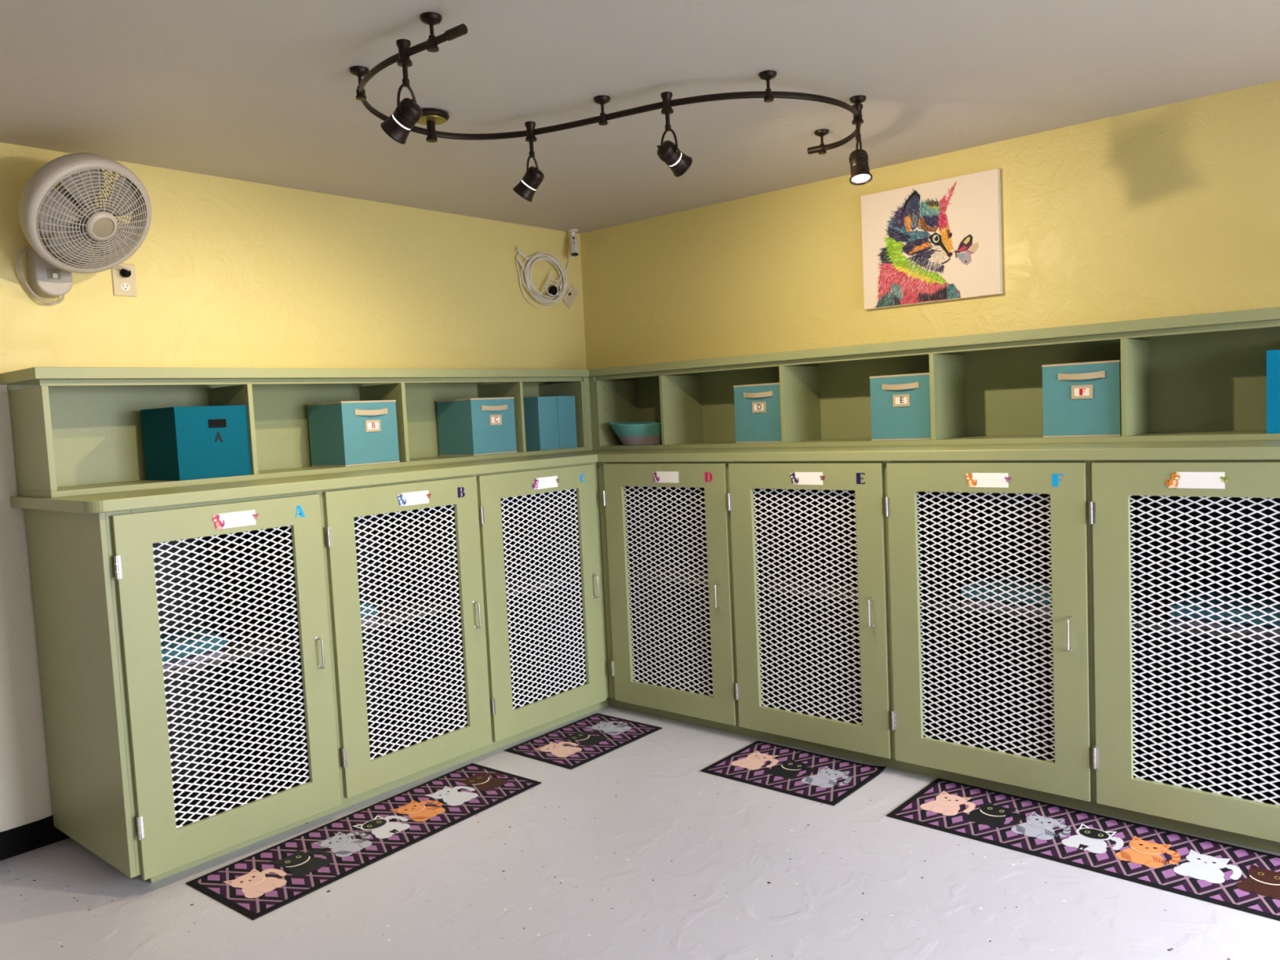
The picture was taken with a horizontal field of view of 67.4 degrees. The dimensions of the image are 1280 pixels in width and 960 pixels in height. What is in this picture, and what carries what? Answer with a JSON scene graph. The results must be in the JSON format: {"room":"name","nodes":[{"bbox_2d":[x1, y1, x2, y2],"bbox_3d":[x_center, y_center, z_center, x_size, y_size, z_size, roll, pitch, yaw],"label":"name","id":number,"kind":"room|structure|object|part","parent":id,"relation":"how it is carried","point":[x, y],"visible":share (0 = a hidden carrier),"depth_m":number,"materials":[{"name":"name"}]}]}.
{"room":"cat boarding room","nodes":[
{"label":"cat boarding room","id":0,"kind":"room"},
{"bbox_2d":[0,142,586,831],"bbox_3d":[-3.112,0.191,2.261,0.100,2.440,8.800,1,5,41],"label":"wall","id":1,"kind":"structure","parent":0,"point":[230,273],"depth_m":3.92,"materials":[{"name":"yellow paint"}]},
{"bbox_2d":[0,814,70,861],"bbox_3d":[-3.926,1.474,1.250,0.006,0.103,5.800,1,5,41],"label":"baseboard","id":2,"kind":"structure","parent":1,"relation":"attached to","point":[34,835],"depth_m":3.34,"materials":[{"name":"black rubber"}]},
{"bbox_2d":[17,152,151,303],"bbox_3d":[-1.889,-0.846,3.263,0.431,0.455,0.430,1,5,41],"label":"wall fan","id":3,"kind":"object","parent":1,"relation":"attached to","point":[68,214],"visible":1,"depth_m":3.17,"materials":[{"name":"beige plastic"}]},
{"bbox_3d":[-2.081,-0.712,3.331,0.008,0.198,0.140,1,5,41],"label":"power cord","id":4,"kind":"part","parent":3,"relation":"part of","materials":[{"name":"beige plastic"}]},
{"bbox_2d":[46,268,60,279],"bbox_3d":[-2.028,-0.713,3.317,0.003,0.035,0.040,1,5,41],"label":"switch plate","id":5,"kind":"object","parent":3,"relation":"attached to","point":[51,273],"depth_m":3.31,"materials":[{"name":"beige plastic"}]},
{"bbox_3d":[-2.023,-0.706,3.314,0.010,0.016,0.016,1,5,41],"label":"switch knob","id":6,"kind":"part","parent":3,"relation":"part of","materials":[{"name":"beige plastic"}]},
{"bbox_2d":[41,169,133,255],"bbox_3d":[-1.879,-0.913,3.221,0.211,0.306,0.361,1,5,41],"label":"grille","id":7,"kind":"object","parent":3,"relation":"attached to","point":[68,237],"depth_m":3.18,"materials":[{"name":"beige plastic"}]},
{"bbox_2d":[36,168,147,269],"bbox_3d":[-1.813,-0.864,3.187,0.208,0.300,0.355,1,5,41],"label":"grille","id":8,"kind":"object","parent":3,"relation":"attached to","point":[68,213],"depth_m":3.17,"materials":[{"name":"beige plastic"}]},
{"bbox_2d":[111,263,137,297],"bbox_3d":[-1.914,-0.743,3.561,0.007,0.120,0.082,1,5,41],"label":"wall outlet","id":9,"kind":"object","parent":1,"relation":"attached to","point":[122,286],"visible":0.95,"depth_m":3.56,"materials":[{"name":"beige plastic"}]},
{"bbox_2d":[120,283,129,290],"bbox_3d":[-1.911,-0.717,3.561,0.002,0.029,0.034,1,5,41],"label":"socket","id":10,"kind":"object","parent":9,"relation":"attached to","point":[124,286],"depth_m":3.56,"materials":[{"name":"beige plastic"}]},
{"bbox_2d":[514,246,571,307],"bbox_3d":[-0.513,-1.081,5.152,0.047,0.310,0.376,1,5,42],"label":"cable coil","id":11,"kind":"object","parent":1,"relation":"hanging from","point":[553,291],"visible":1,"depth_m":5.14,"materials":[{"name":"beige plastic"}]},
{"bbox_2d":[562,284,578,308],"bbox_3d":[-0.382,-1.021,5.333,0.020,0.134,0.128,1,5,41],"label":"plate","id":12,"kind":"object","parent":1,"relation":"attached to","point":[570,298],"visible":1,"depth_m":5.33,"materials":[{"name":"beige plastic"}]},
{"bbox_2d":[0,0,1279,233],"bbox_3d":[-0.707,-1.044,0.056,6.600,0.100,8.800,1,5,41],"label":"ceiling","id":13,"kind":"structure","parent":0,"point":[261,91],"depth_m":2.96,"materials":[{"name":"paint"}]},
{"bbox_2d":[349,39,422,144],"bbox_3d":[-0.724,-1.031,2.656,0.578,0.286,0.444,-1,5,29],"label":"spotlight","id":14,"kind":"object","parent":13,"relation":"attached to","point":[407,113],"depth_m":2.49,"materials":[{"name":"brown metal"}]},
{"bbox_3d":[-0.728,-1.128,2.649,0.225,0.091,0.534,-5,5,-34],"label":"track light","id":15,"kind":"part","parent":14,"relation":"part of","materials":[{"name":"black metal"}]},
{"bbox_3d":[-0.609,-1.050,2.491,0.018,0.056,0.019,1,5,41],"label":"stem","id":16,"kind":"part","parent":14,"relation":"part of","materials":[{"name":"brown metal"}]},
{"bbox_2d":[404,12,467,57],"bbox_3d":[-0.511,-1.115,2.317,0.135,0.091,0.280,-5,5,-34],"label":"track light","id":17,"kind":"object","parent":13,"relation":"attached to","point":[431,19],"depth_m":2.40,"materials":[{"name":"brown metal"}]},
{"bbox_2d":[410,108,544,201],"bbox_3d":[-0.517,-1.071,3.110,0.501,0.290,0.333,-5,5,-34],"label":"track light","id":18,"kind":"object","parent":13,"relation":"attached to","point":[430,118],"depth_m":3.21,"materials":[{"name":"brown metal"}]},
{"bbox_3d":[-0.691,-1.154,3.174,0.037,0.065,0.037,1,5,41],"label":"canopy stem","id":19,"kind":"part","parent":18,"relation":"part of","materials":[{"name":"brown metal"}]},
{"bbox_3d":[-0.693,-1.188,3.171,0.102,0.005,0.102,-3,4,-4],"label":"canopy plate","id":20,"kind":"part","parent":18,"relation":"part of","materials":[{"name":"gold metal"}]},
{"bbox_3d":[-0.380,-1.071,3.236,0.112,0.260,0.082,-1,4,21],"label":"spotlight","id":21,"kind":"part","parent":18,"relation":"part of","materials":[{"name":"black metal"}]},
{"bbox_3d":[-0.365,-1.113,3.227,0.018,0.056,0.019,1,5,41],"label":"stem","id":22,"kind":"part","parent":18,"relation":"part of","materials":[{"name":"brown metal"}]},
{"bbox_2d":[565,229,578,272],"bbox_3d":[-0.368,-1.243,5.271,0.106,0.261,0.084,1,5,41],"label":"security camera","id":23,"kind":"object","parent":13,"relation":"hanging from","point":[573,241],"visible":1,"depth_m":5.25,"materials":[{"name":"beige plastic"}]},
{"bbox_2d":[533,91,692,177],"bbox_3d":[-0.132,-1.088,3.035,0.506,0.282,0.385,1,5,41],"label":"spotlight","id":24,"kind":"object","parent":13,"relation":"attached to","point":[668,152],"depth_m":3.01,"materials":[{"name":"brown metal"}]},
{"bbox_3d":[-0.142,-1.182,3.022,0.256,0.091,0.454,-5,5,-34],"label":"track light","id":25,"kind":"part","parent":24,"relation":"part of","materials":[{"name":"black metal"}]},
{"bbox_3d":[0.087,-1.119,2.996,0.018,0.056,0.019,1,5,41],"label":"stem","id":26,"kind":"part","parent":24,"relation":"part of","materials":[{"name":"brown metal"}]},
{"bbox_2d":[670,70,866,117],"bbox_3d":[0.442,-1.204,2.934,0.657,0.091,0.379,-5,5,-34],"label":"track light","id":27,"kind":"object","parent":13,"relation":"attached to","point":[768,95],"depth_m":2.95,"materials":[{"name":"brown metal"}]},
{"bbox_2d":[807,103,872,185],"bbox_3d":[0.679,-1.147,3.387,0.411,0.290,0.318,1,5,41],"label":"spotlight","id":28,"kind":"object","parent":13,"relation":"attached to","point":[860,174],"depth_m":3.20,"materials":[{"name":"brown metal"}]},
{"bbox_3d":[0.651,-1.247,3.400,0.249,0.091,0.295,-5,5,-34],"label":"track light","id":29,"kind":"part","parent":28,"relation":"part of","materials":[{"name":"black metal"}]},
{"bbox_3d":[0.729,-1.164,3.206,0.018,0.056,0.019,1,5,41],"label":"stem","id":30,"kind":"part","parent":28,"relation":"part of","materials":[{"name":"brown metal"}]},
{"bbox_2d":[0,664,1279,959],"bbox_3d":[-0.586,1.487,0.233,6.600,0.100,8.800,1,5,41],"label":"floor","id":31,"kind":"structure","parent":0,"point":[634,851],"depth_m":2.85,"materials":[{"name":"grey paint"}]},
{"bbox_2d":[24,490,341,883],"bbox_3d":[-1.585,0.662,3.390,0.711,1.198,0.733,1,5,41],"label":"base cabinet","id":32,"kind":"object","parent":31,"relation":"on","point":[159,773],"visible":0.99,"depth_m":3.20,"materials":[{"name":"green paint"}]},
{"bbox_2d":[160,627,227,669],"bbox_3d":[-1.671,0.582,3.302,0.300,0.090,0.360,1,5,41],"label":"folded blanket","id":33,"kind":"object","parent":32,"relation":"on","point":[162,636],"visible":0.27,"depth_m":3.27,"materials":[{"name":"teal fabric"}]},
{"bbox_2d":[163,625,299,676],"bbox_3d":[-1.652,0.625,3.444,0.496,0.015,0.690,1,5,41],"label":"shelf","id":34,"kind":"object","parent":32,"relation":"attached to","point":[221,628],"depth_m":3.54,"materials":[{"name":"grey"}]},
{"bbox_3d":[-1.131,0.614,3.398,0.034,0.119,0.015,1,5,41],"label":"handle","id":35,"kind":"part","parent":32,"relation":"part of","materials":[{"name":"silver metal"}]},
{"bbox_2d":[9,440,1279,513],"bbox_3d":[0.144,-0.029,3.211,3.599,0.037,2.894,1,5,41],"label":"countertop","id":36,"kind":"structure","parent":32,"relation":"on","point":[1254,449],"depth_m":3.37,"materials":[{"name":"green paint"}]},
{"bbox_2d":[0,367,592,497],"bbox_3d":[-1.206,-0.258,4.131,0.347,0.419,2.565,1,5,41],"label":"cubby shelf","id":37,"kind":"object","parent":36,"relation":"on","point":[76,431],"visible":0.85,"depth_m":3.64,"materials":[{"name":"green paint"}]},
{"bbox_2d":[140,404,251,480],"bbox_3d":[-1.659,-0.141,3.590,0.270,0.262,0.277,1,5,39],"label":"fabric bin","id":38,"kind":"object","parent":37,"relation":"on","point":[180,443],"visible":1,"depth_m":3.49,"materials":[{"name":"teal fabric"}]},
{"bbox_3d":[-1.119,-0.417,4.026,0.018,0.021,2.501,1,5,41],"label":"rail","id":39,"kind":"part","parent":37,"relation":"part of","materials":[{"name":"green paint"}]},
{"bbox_2d":[306,400,399,466],"bbox_3d":[-1.221,-0.200,4.103,0.281,0.268,0.267,1,5,41],"label":"fabric bin","id":40,"kind":"object","parent":37,"relation":"on","point":[345,433],"visible":1,"depth_m":4.01,"materials":[{"name":"teal fabric"}]},
{"bbox_3d":[-1.233,-0.330,4.098,0.264,0.008,0.264,1,5,41],"label":"trim","id":41,"kind":"part","parent":40,"relation":"part of","materials":[{"name":"beige fabric"}]},
{"bbox_3d":[-1.220,-0.070,4.116,0.264,0.005,0.264,1,5,41],"label":"trim","id":42,"kind":"part","parent":40,"relation":"part of","materials":[{"name":"beige fabric"}]},
{"bbox_3d":[-1.121,-0.285,4.013,0.014,0.027,0.159,1,5,41],"label":"strap handle","id":43,"kind":"part","parent":40,"relation":"part of","materials":[{"name":"beige fabric"}]},
{"bbox_2d":[435,396,516,456],"bbox_3d":[-0.784,-0.258,4.632,0.281,0.268,0.267,1,5,42],"label":"fabric bin","id":44,"kind":"object","parent":37,"relation":"on","point":[482,426],"visible":1,"depth_m":4.54,"materials":[{"name":"teal fabric"}]},
{"bbox_3d":[-0.796,-0.388,4.628,0.264,0.008,0.264,1,5,42],"label":"trim","id":45,"kind":"part","parent":44,"relation":"part of","materials":[{"name":"beige fabric"}]},
{"bbox_3d":[-0.783,-0.128,4.646,0.264,0.005,0.264,1,5,42],"label":"trim","id":46,"kind":"part","parent":44,"relation":"part of","materials":[{"name":"beige"}]},
{"bbox_3d":[-0.686,-0.342,4.541,0.014,0.027,0.159,1,5,42],"label":"strap handle","id":47,"kind":"part","parent":44,"relation":"part of","materials":[{"name":"beige fabric"}]},
{"bbox_2d":[523,395,577,450],"bbox_3d":[-0.515,-0.292,4.944,0.269,0.266,0.267,1,5,41],"label":"fabric bin","id":48,"kind":"object","parent":37,"relation":"on","point":[550,422],"visible":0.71,"depth_m":4.82,"materials":[{"name":"blue fabric"}]},
{"bbox_2d":[588,306,1279,450],"bbox_3d":[0.964,-0.363,4.154,3.609,0.419,0.348,1,5,41],"label":"cubby shelf","id":49,"kind":"object","parent":36,"relation":"on","point":[1195,377],"visible":0.88,"depth_m":3.88,"materials":[{"name":"green paint"}]},
{"bbox_2d":[609,421,662,444],"bbox_3d":[0.040,-0.247,4.960,0.394,0.120,0.302,-2,4,8],"label":"bowl","id":50,"kind":"object","parent":49,"relation":"on","point":[628,433],"visible":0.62,"depth_m":4.85,"materials":[{"name":"teal"}]},
{"bbox_2d":[733,382,782,443],"bbox_3d":[0.619,-0.313,4.455,0.265,0.268,0.280,1,5,41],"label":"fabric bin","id":51,"kind":"object","parent":49,"relation":"on","point":[757,418],"visible":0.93,"depth_m":4.36,"materials":[{"name":"teal fabric"}]},
{"bbox_3d":[0.617,-0.443,4.452,0.262,0.008,0.264,1,5,41],"label":"trim","id":52,"kind":"part","parent":51,"relation":"part of","materials":[{"name":"beige fabric"}]},
{"bbox_3d":[0.532,-0.387,4.345,0.158,0.027,0.014,1,5,41],"label":"strap handle","id":53,"kind":"part","parent":51,"relation":"part of","materials":[{"name":"beige fabric"}]},
{"bbox_3d":[0.630,-0.183,4.470,0.262,0.005,0.264,1,5,41],"label":"trim","id":54,"kind":"part","parent":51,"relation":"part of","materials":[{"name":"beige"}]},
{"bbox_2d":[869,372,931,440],"bbox_3d":[1.142,-0.306,4.003,0.267,0.268,0.281,1,5,41],"label":"fabric bin","id":55,"kind":"object","parent":49,"relation":"on","point":[900,406],"visible":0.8,"depth_m":3.90,"materials":[{"name":"teal fabric"}]},
{"bbox_3d":[1.140,-0.436,3.999,0.264,0.008,0.264,1,5,41],"label":"trim","id":56,"kind":"part","parent":55,"relation":"part of","materials":[{"name":"beige fabric"}]},
{"bbox_3d":[1.055,-0.380,3.893,0.159,0.027,0.014,1,5,41],"label":"strap handle","id":57,"kind":"part","parent":55,"relation":"part of","materials":[{"name":"beige fabric"}]},
{"bbox_3d":[1.152,-0.176,4.017,0.264,0.005,0.264,1,5,41],"label":"trim","id":58,"kind":"part","parent":55,"relation":"part of","materials":[{"name":"beige"}]},
{"bbox_3d":[1.003,-0.511,3.928,3.239,0.021,0.018,1,5,41],"label":"rail","id":59,"kind":"part","parent":49,"relation":"part of","materials":[{"name":"green paint"}]},
{"bbox_2d":[1041,360,1121,437],"bbox_3d":[1.668,-0.299,3.552,0.267,0.268,0.281,1,5,40],"label":"fabric bin","id":60,"kind":"object","parent":49,"relation":"on","point":[1080,399],"visible":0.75,"depth_m":3.45,"materials":[{"name":"teal fabric"}]},
{"bbox_3d":[1.666,-0.429,3.548,0.264,0.008,0.264,1,5,40],"label":"trim","id":61,"kind":"part","parent":60,"relation":"part of","materials":[{"name":"beige fabric"}]},
{"bbox_3d":[1.582,-0.374,3.442,0.159,0.027,0.014,1,5,40],"label":"strap handle","id":62,"kind":"part","parent":60,"relation":"part of","materials":[{"name":"beige fabric"}]},
{"bbox_3d":[1.679,-0.170,3.566,0.264,0.005,0.264,1,5,40],"label":"trim","id":63,"kind":"part","parent":60,"relation":"part of","materials":[{"name":"beige"}]},
{"bbox_2d":[1266,349,1279,433],"bbox_3d":[2.200,-0.293,3.104,0.260,0.266,0.267,1,5,41],"label":"fabric bin","id":64,"kind":"object","parent":49,"relation":"on","point":[1273,357],"visible":1,"depth_m":3.08,"materials":[{"name":"blue fabric"}]},
{"bbox_2d":[186,763,541,919],"bbox_3d":[-0.912,1.228,3.389,0.398,0.006,1.205,0,5,38],"label":"floor mat","id":65,"kind":"object","parent":31,"relation":"on","point":[255,886],"visible":1,"depth_m":3.28,"materials":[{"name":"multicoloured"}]},
{"bbox_2d":[319,475,492,812],"bbox_3d":[-1.116,0.601,3.936,0.711,1.198,0.712,1,5,41],"label":"base cabinet","id":66,"kind":"object","parent":31,"relation":"on","point":[411,684],"visible":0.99,"depth_m":3.83,"materials":[{"name":"green paint"}]},
{"bbox_2d":[360,600,377,624],"bbox_3d":[-1.236,0.526,3.808,0.300,0.090,0.240,1,5,41],"label":"folded blanket","id":67,"kind":"object","parent":66,"relation":"on","point":[367,617],"visible":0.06,"depth_m":3.77,"materials":[{"name":"teal fabric"}]},
{"bbox_2d":[360,595,457,631],"bbox_3d":[-1.183,0.565,3.990,0.496,0.015,0.669,1,5,41],"label":"shelf","id":68,"kind":"object","parent":66,"relation":"attached to","point":[366,597],"depth_m":4.09,"materials":[{"name":"grey"}]},
{"bbox_3d":[-0.667,0.554,3.938,0.034,0.119,0.015,1,5,41],"label":"handle","id":69,"kind":"part","parent":66,"relation":"part of","materials":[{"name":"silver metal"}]},
{"bbox_2d":[474,462,608,754],"bbox_3d":[-0.625,0.538,4.507,0.711,1.198,0.798,1,5,41],"label":"base cabinet","id":70,"kind":"object","parent":31,"relation":"on","point":[540,529],"visible":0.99,"depth_m":4.38,"materials":[{"name":"green paint"}]},
{"bbox_2d":[505,569,578,596],"bbox_3d":[-0.711,0.504,4.539,0.496,0.015,0.699,1,5,41],"label":"shelf","id":71,"kind":"object","parent":70,"relation":"attached to","point":[518,572],"depth_m":4.64,"materials":[{"name":"grey"}]},
{"bbox_3d":[-0.207,0.495,4.473,0.034,0.119,0.015,1,5,41],"label":"handle","id":72,"kind":"part","parent":70,"relation":"part of","materials":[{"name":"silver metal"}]},
{"bbox_2d":[504,713,662,769],"bbox_3d":[-0.241,1.138,4.218,0.398,0.006,0.590,1,5,40],"label":"floor mat","id":73,"kind":"object","parent":31,"relation":"on","point":[572,745],"visible":1,"depth_m":4.19,"materials":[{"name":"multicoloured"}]},
{"bbox_2d":[597,462,748,736],"bbox_3d":[0.288,0.490,4.569,0.819,1.198,0.711,1,5,41],"label":"base cabinet","id":74,"kind":"object","parent":31,"relation":"on","point":[666,529],"visible":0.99,"depth_m":4.41,"materials":[{"name":"green paint"}]},
{"bbox_2d":[628,559,708,585],"bbox_3d":[0.365,0.447,4.612,0.716,0.015,0.496,1,5,41],"label":"shelf","id":75,"kind":"object","parent":74,"relation":"attached to","point":[672,561],"depth_m":4.68,"materials":[{"name":"grey"}]},
{"bbox_3d":[0.329,0.496,4.087,0.015,0.119,0.034,1,5,41],"label":"handle","id":76,"kind":"part","parent":74,"relation":"part of","materials":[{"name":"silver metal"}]},
{"bbox_2d":[700,740,886,805],"bbox_3d":[0.594,1.128,3.742,0.592,0.014,0.408,1,5,41],"label":"floor mat","id":77,"kind":"object","parent":31,"relation":"on","point":[823,779],"visible":1,"depth_m":3.72,"materials":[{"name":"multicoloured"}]},
{"bbox_2d":[727,461,902,769],"bbox_3d":[0.870,0.497,4.070,0.714,1.198,0.711,1,5,41],"label":"base cabinet","id":78,"kind":"object","parent":31,"relation":"on","point":[810,540],"visible":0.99,"depth_m":3.93,"materials":[{"name":"green paint"}]},
{"bbox_2d":[757,568,858,599],"bbox_3d":[0.925,0.454,4.132,0.672,0.015,0.496,1,5,41],"label":"shelf","id":79,"kind":"object","parent":78,"relation":"attached to","point":[829,571],"depth_m":4.18,"materials":[{"name":"grey"}]},
{"bbox_3d":[0.871,0.503,3.622,0.015,0.119,0.034,1,5,41],"label":"handle","id":80,"kind":"part","parent":78,"relation":"part of","materials":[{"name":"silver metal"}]},
{"bbox_2d":[884,460,1100,813],"bbox_3d":[1.411,0.504,3.605,0.712,1.198,0.711,1,5,41],"label":"base cabinet","id":81,"kind":"object","parent":31,"relation":"on","point":[999,700],"visible":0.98,"depth_m":3.45,"materials":[{"name":"green paint"}]},
{"bbox_2d":[920,581,1052,619],"bbox_3d":[1.466,0.461,3.668,0.669,0.015,0.496,1,5,41],"label":"shelf","id":82,"kind":"object","parent":81,"relation":"attached to","point":[1014,613],"depth_m":3.67,"materials":[{"name":"grey"}]},
{"bbox_2d":[960,574,1052,613],"bbox_3d":[1.443,0.414,3.580,0.380,0.090,0.300,1,5,41],"label":"folded blanket","id":83,"kind":"object","parent":81,"relation":"on","point":[1028,580],"visible":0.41,"depth_m":3.51,"materials":[{"name":"fabric"}]},
{"bbox_3d":[1.413,0.510,3.157,0.015,0.119,0.034,1,5,41],"label":"handle","id":84,"kind":"part","parent":81,"relation":"part of","materials":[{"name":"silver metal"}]},
{"bbox_2d":[886,777,1279,920],"bbox_3d":[1.431,1.141,3.041,1.205,0.006,0.408,1,5,42],"label":"floor mat","id":85,"kind":"object","parent":31,"relation":"on","point":[1243,879],"visible":1,"depth_m":3.00,"materials":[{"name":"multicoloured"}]},
{"bbox_2d":[1088,459,1279,853],"bbox_3d":[1.952,0.510,3.142,0.712,1.198,0.711,1,5,41],"label":"base cabinet","id":86,"kind":"object","parent":31,"relation":"on","point":[1187,720],"visible":0.99,"depth_m":3.07,"materials":[{"name":"green paint"}]},
{"bbox_2d":[1131,595,1279,643],"bbox_3d":[2.006,0.468,3.204,0.669,0.015,0.496,1,5,41],"label":"shelf","id":87,"kind":"object","parent":86,"relation":"attached to","point":[1147,600],"depth_m":3.21,"materials":[{"name":"grey"}]},
{"bbox_2d":[1169,590,1279,635],"bbox_3d":[1.974,0.421,3.124,0.380,0.090,0.300,1,5,41],"label":"folded blanket","id":88,"kind":"object","parent":86,"relation":"on","point":[1268,602],"visible":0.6,"depth_m":3.06,"materials":[{"name":"fabric"}]},
{"bbox_2d":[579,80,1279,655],"bbox_3d":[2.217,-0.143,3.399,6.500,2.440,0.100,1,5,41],"label":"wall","id":89,"kind":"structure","parent":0,"point":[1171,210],"depth_m":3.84,"materials":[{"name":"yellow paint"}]},
{"bbox_2d":[860,168,1002,310],"bbox_3d":[1.225,-1.005,4.068,0.604,0.498,0.030,1,5,41],"label":"picture","id":90,"kind":"object","parent":89,"relation":"attached to","point":[940,240],"visible":1,"depth_m":4.04,"materials":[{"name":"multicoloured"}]},
{"bbox_2d":[875,181,978,307],"bbox_3d":[1.202,-1.001,4.069,0.474,0.488,0.001,1,5,41],"label":"print","id":91,"kind":"object","parent":90,"relation":"attached to","point":[927,233],"depth_m":4.06}
]}

